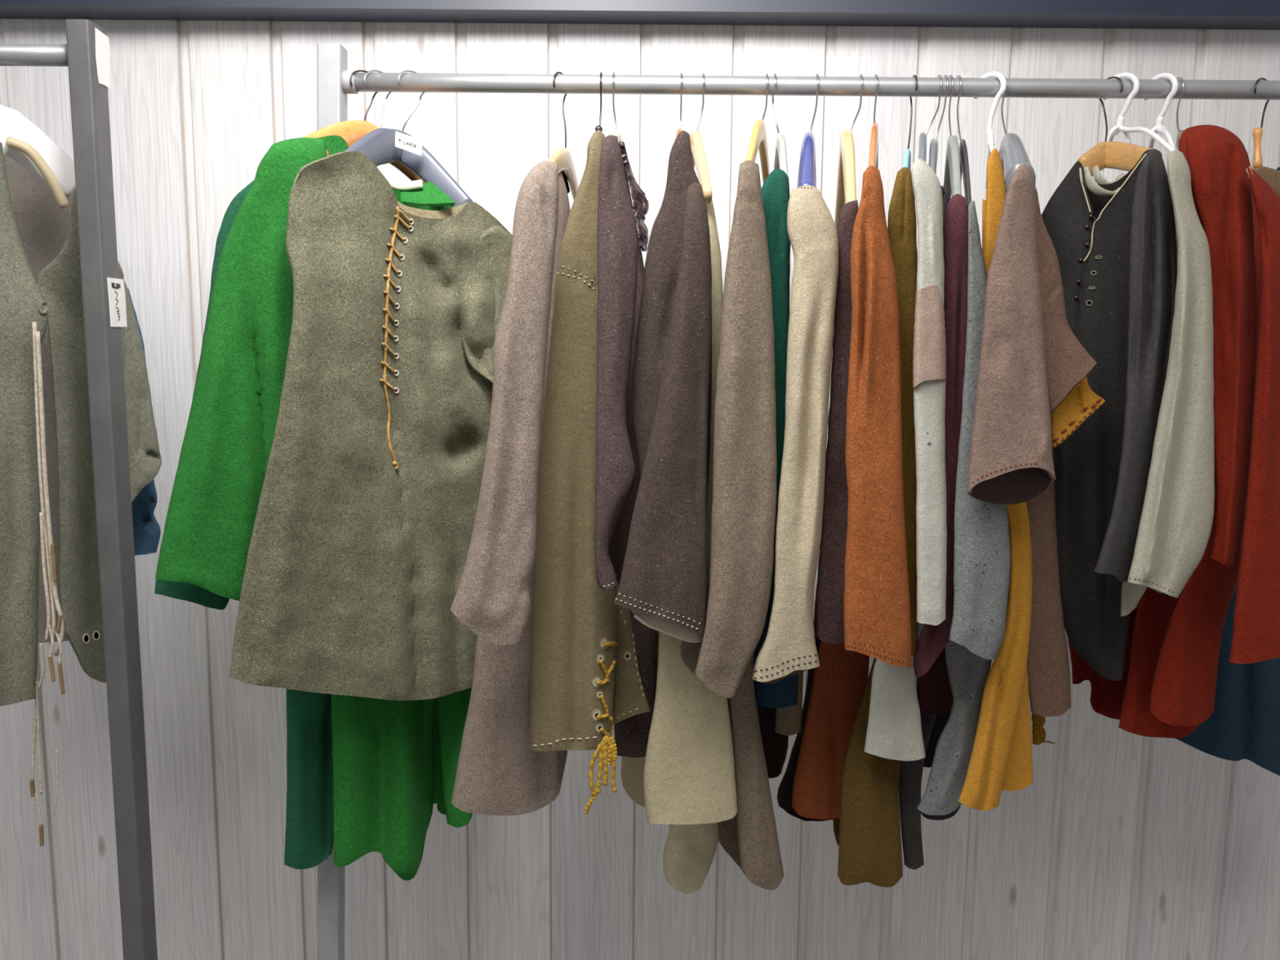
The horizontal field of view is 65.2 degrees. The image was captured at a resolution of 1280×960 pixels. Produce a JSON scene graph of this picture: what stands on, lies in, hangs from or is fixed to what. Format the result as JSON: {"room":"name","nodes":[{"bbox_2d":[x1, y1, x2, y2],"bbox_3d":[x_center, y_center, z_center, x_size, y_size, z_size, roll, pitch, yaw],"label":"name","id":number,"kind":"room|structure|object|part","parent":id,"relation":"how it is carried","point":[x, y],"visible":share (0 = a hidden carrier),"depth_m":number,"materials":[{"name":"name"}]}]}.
{"room":"clothing shop","nodes":[
{"label":"clothing shop","id":0,"kind":"room"},
{"bbox_2d":[0,18,1279,959],"bbox_3d":[-0.765,-0.265,1.993,5.031,3.000,0.120,1,7,0],"label":"wall","id":1,"kind":"structure","parent":0,"point":[1122,844],"depth_m":2.04,"materials":[{"name":"white wood"}]},
{"bbox_2d":[0,0,1279,30],"bbox_3d":[0.008,-0.894,1.809,5.200,0.110,0.074,1,7,0],"label":"metal beam","id":2,"kind":"structure","parent":1,"relation":"attached to","point":[1084,14],"depth_m":1.78,"materials":[{"name":"metal"}]},
{"bbox_3d":[-0.013,1.490,0.405,5.200,0.060,3.720,0,7,0],"label":"floor","id":3,"kind":"structure","parent":0,"visible":0},
{"bbox_2d":[0,19,157,959],"bbox_3d":[-1.571,0.334,1.482,1.664,1.930,0.650,1,7,0],"label":"clothes rack","id":4,"kind":"object","parent":3,"relation":"on","point":[86,53],"visible":1,"depth_m":1.41,"materials":[{"name":"metal"}]},
{"bbox_3d":[-1.584,-0.584,1.358,1.622,0.028,0.028,0,7,0],"label":"rail","id":5,"kind":"part","parent":4,"relation":"part of","materials":[{"name":"metal"}]},
{"bbox_2d":[0,101,75,208],"bbox_3d":[-0.882,-0.470,1.358,0.239,0.246,0.066,-6,10,-41],"label":"hanger","id":6,"kind":"object","parent":4,"relation":"hanging from","point":[21,140],"visible":0.92,"depth_m":1.39,"materials":[{"name":"plastic"}]},
{"bbox_2d":[0,142,161,845],"bbox_3d":[-0.930,0.005,1.454,0.346,1.016,0.320,1,7,0],"label":"tunic","id":7,"kind":"object","parent":6,"relation":"hanging from","point":[50,582],"visible":0.67,"depth_m":1.44,"materials":[{"name":"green fabric"}]},
{"bbox_3d":[-0.869,-0.061,1.322,0.168,0.757,0.069,-3,8,-26],"label":"panel","id":8,"kind":"part","parent":7,"relation":"part of","materials":[{"name":"grey fabric"}]},
{"bbox_3d":[-0.974,-0.124,1.539,0.265,0.782,0.037,-2,8,-18],"label":"panel","id":9,"kind":"part","parent":7,"relation":"part of","materials":[{"name":"fabric"}]},
{"bbox_3d":[-0.828,-0.048,1.507,0.085,0.748,0.108,0,7,0],"label":"panel","id":10,"kind":"part","parent":7,"relation":"part of","materials":[{"name":"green fabric"}]},
{"bbox_2d":[127,288,160,555],"bbox_3d":[-0.943,-0.090,1.693,0.294,0.587,0.088,2,8,13],"label":"tunic","id":11,"kind":"object","parent":4,"relation":"hanging from","point":[146,529],"visible":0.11,"depth_m":1.66,"materials":[{"name":"blue fabric"}]},
{"bbox_2d":[316,43,1279,959],"bbox_3d":[0.915,0.333,1.615,2.920,1.942,0.620,1,7,0],"label":"clothes rack","id":12,"kind":"object","parent":3,"relation":"on","point":[333,75],"visible":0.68,"depth_m":1.48,"materials":[{"name":"metal"}]},
{"bbox_2d":[303,70,378,137],"bbox_3d":[-0.415,-0.519,1.480,0.031,0.176,0.337,5,9,30],"label":"hanger","id":13,"kind":"object","parent":12,"relation":"hanging from","point":[344,128],"visible":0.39,"depth_m":1.45,"materials":[{"name":"wood"}]},
{"bbox_2d":[154,177,422,869],"bbox_3d":[-0.483,0.066,1.486,0.429,1.093,0.124,-4,9,-33],"label":"tunic","id":14,"kind":"object","parent":13,"relation":"hanging from","point":[308,838],"visible":0.15,"depth_m":1.52,"materials":[{"name":"green fabric"}]},
{"bbox_2d":[341,70,358,93],"bbox_3d":[-0.432,-0.592,1.487,0.020,0.033,0.033,0,7,0],"label":"end cap","id":15,"kind":"object","parent":12,"relation":"attached to","point":[346,88],"depth_m":1.47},
{"bbox_2d":[326,70,425,183],"bbox_3d":[-0.396,-0.506,1.454,0.042,0.194,0.342,4,8,25],"label":"hanger","id":16,"kind":"object","parent":12,"relation":"hanging from","point":[352,139],"visible":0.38,"depth_m":1.50,"materials":[{"name":"wood"}]},
{"bbox_2d":[155,135,472,880],"bbox_3d":[-0.413,0.095,1.495,0.184,1.164,0.553,7,10,42],"label":"tunic","id":17,"kind":"object","parent":16,"relation":"hanging from","point":[393,761],"visible":0.38,"depth_m":1.34,"materials":[{"name":"green fabric"}]},
{"bbox_2d":[343,70,472,207],"bbox_3d":[-0.372,-0.489,1.403,0.111,0.214,0.274,6,9,36],"label":"hanger","id":18,"kind":"object","parent":12,"relation":"hanging from","point":[381,146],"visible":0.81,"depth_m":1.48,"materials":[{"name":"plastic"}]},
{"bbox_2d":[229,151,512,700],"bbox_3d":[-0.359,-0.044,1.424,0.114,0.793,0.471,7,10,41],"label":"tunic","id":19,"kind":"object","parent":18,"relation":"hanging from","point":[363,527],"visible":0.85,"depth_m":1.38,"materials":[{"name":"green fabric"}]},
{"bbox_2d":[449,160,570,815],"bbox_3d":[-0.191,0.032,1.396,0.176,0.980,0.344,1,7,0],"label":"tunic","id":20,"kind":"object","parent":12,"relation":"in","point":[498,773],"visible":0.8,"depth_m":1.25,"materials":[{"name":"beige fabric"}]},
{"bbox_2d":[547,71,578,199],"bbox_3d":[-0.117,-0.504,1.487,0.022,0.203,0.330,1,7,6],"label":"hanger","id":21,"kind":"object","parent":12,"relation":"hanging from","point":[562,157],"visible":0.64,"depth_m":1.50,"materials":[{"name":"plastic"}]},
{"bbox_2d":[595,71,602,131],"bbox_3d":[-0.060,-0.528,1.504,0.012,0.158,0.346,1,7,2],"label":"hanger","id":22,"kind":"object","parent":12,"relation":"hanging from","point":[599,127],"visible":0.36,"depth_m":1.47,"materials":[{"name":"metal"}]},
{"bbox_2d":[529,129,650,813],"bbox_3d":[-0.067,-0.008,1.360,0.170,0.913,0.131,1,7,0],"label":"tunic","id":23,"kind":"object","parent":22,"relation":"hanging from","point":[584,670],"visible":0.89,"depth_m":1.35,"materials":[{"name":"fabric"}]},
{"bbox_2d":[612,71,622,159],"bbox_3d":[-0.034,-0.532,1.509,0.015,0.150,0.335,1,7,3],"label":"hanger","id":24,"kind":"object","parent":12,"relation":"hanging from","point":[619,136],"visible":0.41,"depth_m":1.48,"materials":[{"name":"metal"}]},
{"bbox_2d":[595,134,657,757],"bbox_3d":[-0.015,-0.026,1.435,0.100,0.940,0.320,1,7,0],"label":"tunic","id":25,"kind":"object","parent":24,"relation":"hanging from","point":[620,265],"visible":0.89,"depth_m":1.28,"materials":[{"name":"fabric"}]},
{"bbox_2d":[674,72,683,141],"bbox_3d":[0.062,-0.532,1.504,0.010,0.147,0.345,1,7,4],"label":"hanger","id":26,"kind":"object","parent":12,"relation":"hanging from","point":[679,130],"visible":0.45,"depth_m":1.48,"materials":[{"name":"metal"}]},
{"bbox_2d":[614,130,711,642],"bbox_3d":[0.033,-0.117,1.289,0.127,0.658,0.144,1,7,0],"label":"tunic","id":27,"kind":"object","parent":26,"relation":"hanging from","point":[663,582],"visible":1,"depth_m":1.26,"materials":[{"name":"brown fabric"}]},
{"bbox_2d":[689,72,712,203],"bbox_3d":[0.082,-0.503,1.517,0.024,0.208,0.332,0,7,-4],"label":"hanger","id":28,"kind":"object","parent":12,"relation":"hanging from","point":[698,153],"visible":0.63,"depth_m":1.42,"materials":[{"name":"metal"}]},
{"bbox_2d":[620,200,737,893],"bbox_3d":[0.060,0.130,1.547,0.165,1.124,0.347,0,7,-5],"label":"tunic","id":29,"kind":"object","parent":28,"relation":"hanging from","point":[685,780],"visible":0.41,"depth_m":1.42,"materials":[{"name":"beige fabric"}]},
{"bbox_2d":[745,73,769,184],"bbox_3d":[0.180,-0.506,1.487,0.019,0.193,0.400,2,8,12],"label":"hanger","id":30,"kind":"object","parent":12,"relation":"hanging from","point":[757,141],"visible":0.73,"depth_m":1.47,"materials":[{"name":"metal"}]},
{"bbox_2d":[680,160,784,889],"bbox_3d":[0.141,0.114,1.391,0.164,1.062,0.268,1,7,0],"label":"tunic","id":31,"kind":"object","parent":30,"relation":"hanging from","point":[740,562],"visible":0.91,"depth_m":1.27,"materials":[{"name":"grey fabric"}]},
{"bbox_3d":[0.117,0.282,1.525,0.114,0.696,0.037,-1,7,-9],"label":"panel","id":32,"kind":"part","parent":31,"relation":"part of","materials":[{"name":"beige fabric"}]},
{"bbox_2d":[772,73,787,175],"bbox_3d":[0.207,-0.505,1.503,0.020,0.198,0.361,1,7,5],"label":"hanger","id":33,"kind":"object","parent":12,"relation":"hanging from","point":[780,153],"visible":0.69,"depth_m":1.45,"materials":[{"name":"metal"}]},
{"bbox_2d":[753,168,798,708],"bbox_3d":[0.189,-0.033,1.422,0.070,0.775,0.186,3,8,20],"label":"tunic","id":34,"kind":"object","parent":33,"relation":"hanging from","point":[775,194],"visible":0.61,"depth_m":1.32,"materials":[{"name":"fabric"}]},
{"bbox_2d":[796,74,818,187],"bbox_3d":[0.252,-0.489,1.494,0.028,0.228,0.401,2,7,9],"label":"hanger","id":35,"kind":"object","parent":12,"relation":"hanging from","point":[807,165],"visible":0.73,"depth_m":1.38,"materials":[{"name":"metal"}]},
{"bbox_2d":[751,185,839,735],"bbox_3d":[0.229,0.015,1.407,0.091,0.816,0.302,3,8,16],"label":"tunic","id":36,"kind":"object","parent":35,"relation":"hanging from","point":[788,648],"visible":0.98,"depth_m":1.28,"materials":[{"name":"beige fabric"}]},
{"bbox_3d":[0.959,-0.580,1.487,2.793,0.027,0.027,0,7,0],"label":"rail","id":37,"kind":"part","parent":12,"relation":"part of","materials":[{"name":"metal"}]},
{"bbox_2d":[834,74,863,231],"bbox_3d":[0.315,-0.489,1.499,0.030,0.228,0.377,2,7,8],"label":"hanger","id":38,"kind":"object","parent":12,"relation":"hanging from","point":[846,192],"visible":0.83,"depth_m":1.44,"materials":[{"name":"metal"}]},
{"bbox_2d":[756,200,858,821],"bbox_3d":[0.272,0.092,1.518,0.141,0.983,0.373,1,7,0],"label":"tunic","id":39,"kind":"object","parent":38,"relation":"hanging from","point":[828,611],"visible":0.55,"depth_m":1.34,"materials":[{"name":"brown fabric"}]},
{"bbox_3d":[0.229,0.372,1.720,0.061,0.297,0.045,0,7,0],"label":"panel","id":40,"kind":"part","parent":39,"relation":"part of","materials":[{"name":"fabric"}]},
{"bbox_2d":[868,74,879,168],"bbox_3d":[0.348,-0.503,1.488,0.015,0.196,0.403,2,8,14],"label":"hanger","id":41,"kind":"object","parent":12,"relation":"hanging from","point":[874,137],"visible":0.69,"depth_m":1.41,"materials":[{"name":"wood"}]},
{"bbox_2d":[791,165,911,819],"bbox_3d":[0.307,0.070,1.406,0.129,0.976,0.285,1,7,0],"label":"tunic","id":42,"kind":"object","parent":41,"relation":"hanging from","point":[877,613],"visible":0.94,"depth_m":1.27,"materials":[{"name":"orange fabric"}]},
{"bbox_2d":[902,75,917,168],"bbox_3d":[0.404,-0.506,1.496,0.016,0.191,0.380,2,8,15],"label":"hanger","id":43,"kind":"object","parent":12,"relation":"hanging from","point":[907,153],"visible":0.56,"depth_m":1.47,"materials":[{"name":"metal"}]},
{"bbox_2d":[832,166,917,887],"bbox_3d":[0.356,0.106,1.469,0.108,1.061,0.241,1,7,0],"label":"tunic","id":44,"kind":"object","parent":43,"relation":"hanging from","point":[867,831],"visible":0.68,"depth_m":1.47,"materials":[{"name":"brown fabric"}]},
{"bbox_3d":[0.341,0.527,1.629,0.052,0.184,0.032,0,7,0],"label":"panel","id":45,"kind":"part","parent":44,"relation":"part of","materials":[{"name":"brown fabric"}]},
{"bbox_2d":[918,75,942,162],"bbox_3d":[0.431,-0.508,1.490,0.030,0.185,0.393,2,8,15],"label":"hanger","id":46,"kind":"object","parent":12,"relation":"hanging from","point":[922,136],"visible":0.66,"depth_m":1.42,"materials":[{"name":"plastic"}]},
{"bbox_2d":[864,158,946,760],"bbox_3d":[0.375,0.002,1.341,0.098,0.827,0.146,1,7,0],"label":"tunic","id":47,"kind":"object","parent":46,"relation":"hanging from","point":[894,729],"visible":0.94,"depth_m":1.28,"materials":[{"name":"white fabric"}]},
{"bbox_2d":[928,75,948,173],"bbox_3d":[0.447,-0.506,1.500,0.023,0.191,0.373,3,8,16],"label":"hanger","id":48,"kind":"object","parent":12,"relation":"hanging from","point":[933,153],"visible":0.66,"depth_m":1.43,"materials":[{"name":"plastic"}]},
{"bbox_2d":[898,184,951,869],"bbox_3d":[0.446,0.100,1.510,0.079,1.050,0.249,4,8,24],"label":"tunic","id":49,"kind":"object","parent":48,"relation":"hanging from","point":[932,725],"visible":0.2,"depth_m":1.56,"materials":[{"name":"charcoal wool"}]},
{"bbox_3d":[0.486,0.353,1.626,0.078,0.243,0.047,0,7,0],"label":"panel","id":50,"kind":"part","parent":49,"relation":"part of","materials":[{"name":"black fabric"}]},
{"bbox_2d":[943,75,961,199],"bbox_3d":[0.463,-0.486,1.496,0.021,0.230,0.395,2,8,14],"label":"hanger","id":51,"kind":"object","parent":12,"relation":"hanging from","point":[952,180],"visible":0.74,"depth_m":1.43,"materials":[{"name":"plastic"}]},
{"bbox_2d":[913,193,968,714],"bbox_3d":[0.428,-0.008,1.404,0.056,0.748,0.176,4,8,23],"label":"tunic","id":52,"kind":"object","parent":51,"relation":"hanging from","point":[935,696],"visible":0.7,"depth_m":1.32,"materials":[{"name":"fabric"}]},
{"bbox_2d":[955,75,971,210],"bbox_3d":[0.475,-0.484,1.492,0.022,0.233,0.403,2,8,14],"label":"hanger","id":53,"kind":"object","parent":12,"relation":"hanging from","point":[964,162],"visible":0.67,"depth_m":1.41,"materials":[{"name":"plastic"}]},
{"bbox_2d":[916,200,1010,820],"bbox_3d":[0.462,0.078,1.369,0.108,0.881,0.158,1,7,0],"label":"tunic","id":54,"kind":"object","parent":53,"relation":"hanging from","point":[982,551],"visible":0.83,"depth_m":1.31,"materials":[{"name":"grey fabric"}]},
{"bbox_2d":[973,71,1006,199],"bbox_3d":[0.517,-0.493,1.490,0.044,0.224,0.343,2,8,13],"label":"hanger","id":55,"kind":"object","parent":12,"relation":"hanging from","point":[998,75],"visible":0.48,"depth_m":1.48,"materials":[{"name":"white plastic"}]},
{"bbox_2d":[958,148,1105,810],"bbox_3d":[0.544,0.014,1.410,0.189,0.908,0.181,1,7,0],"label":"tunic","id":56,"kind":"object","parent":55,"relation":"hanging from","point":[1001,759],"visible":0.48,"depth_m":1.38,"materials":[{"name":"yellow fabric"}]},
{"bbox_3d":[0.612,0.354,1.536,0.031,0.112,0.016,0,7,0],"label":"hem trim","id":57,"kind":"part","parent":56,"relation":"part of","materials":[{"name":"yellow fabric"}]},
{"bbox_2d":[998,75,1035,193],"bbox_3d":[0.549,-0.489,1.490,0.042,0.221,0.426,3,8,15],"label":"hanger","id":58,"kind":"object","parent":12,"relation":"hanging from","point":[1012,152],"visible":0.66,"depth_m":1.36,"materials":[{"name":"plastic"}]},
{"bbox_2d":[966,164,1096,716],"bbox_3d":[0.531,-0.015,1.335,0.126,0.765,0.314,5,9,30],"label":"tunic","id":59,"kind":"object","parent":58,"relation":"hanging from","point":[1031,359],"visible":0.99,"depth_m":1.23,"materials":[{"name":"brown fabric"}]},
{"bbox_2d":[1076,76,1162,176],"bbox_3d":[0.703,-0.514,1.446,0.110,0.158,0.090,6,9,38],"label":"hanger","id":60,"kind":"object","parent":12,"relation":"hanging from","point":[1122,156],"visible":0.77,"depth_m":1.45,"materials":[{"name":"wood"}]},
{"bbox_2d":[1041,148,1177,680],"bbox_3d":[0.654,-0.075,1.395,0.162,0.757,0.198,1,7,0],"label":"tunic","id":61,"kind":"object","parent":60,"relation":"hanging from","point":[1117,255],"visible":0.8,"depth_m":1.40,"materials":[{"name":"black fabric"}]},
{"bbox_2d":[1100,72,1175,180],"bbox_3d":[0.721,-0.515,1.485,0.056,0.176,0.229,1,7,0],"label":"hanger","id":62,"kind":"object","parent":12,"relation":"hanging from","point":[1119,126],"visible":0.59,"depth_m":1.47,"materials":[{"name":"white plastic"}]},
{"bbox_2d":[1083,150,1214,616],"bbox_3d":[0.693,-0.122,1.357,0.150,0.634,0.271,1,7,0],"label":"tunic","id":63,"kind":"object","parent":62,"relation":"hanging from","point":[1176,519],"visible":0.9,"depth_m":1.26,"materials":[{"name":"beige fabric"}]},
{"bbox_2d":[1144,72,1177,150],"bbox_3d":[0.777,-0.516,1.508,0.040,0.180,0.238,2,8,14],"label":"hanger","id":64,"kind":"object","parent":12,"relation":"hanging from","point":[1158,128],"visible":0.56,"depth_m":1.48,"materials":[{"name":"white plastic"}]},
{"bbox_2d":[1175,76,1184,150],"bbox_3d":[0.826,-0.520,1.506,0.058,0.160,0.350,5,8,29],"label":"hanger","id":65,"kind":"object","parent":12,"relation":"hanging from","point":[1180,132],"visible":0.26,"depth_m":1.48,"materials":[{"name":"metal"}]},
{"bbox_2d":[1067,124,1279,738],"bbox_3d":[0.803,-0.042,1.447,0.226,0.913,0.363,1,7,0],"label":"tunic","id":66,"kind":"object","parent":65,"relation":"hanging from","point":[1166,688],"visible":0.59,"depth_m":1.30,"materials":[{"name":"red fabric"}]},
{"bbox_2d":[1252,77,1279,196],"bbox_3d":[0.955,-0.500,1.500,0.196,0.194,0.035,-4,8,-29],"label":"hanger","id":67,"kind":"object","parent":12,"relation":"hanging from","point":[1272,176],"visible":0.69,"depth_m":1.48,"materials":[{"name":"wood"}]},
{"bbox_2d":[1175,167,1279,775],"bbox_3d":[1.006,0.022,1.588,0.334,1.025,0.084,-1,8,-14],"label":"tunic","id":68,"kind":"object","parent":67,"relation":"hanging from","point":[1244,722],"visible":0.23,"depth_m":1.59,"materials":[{"name":"fabric"}]}
]}

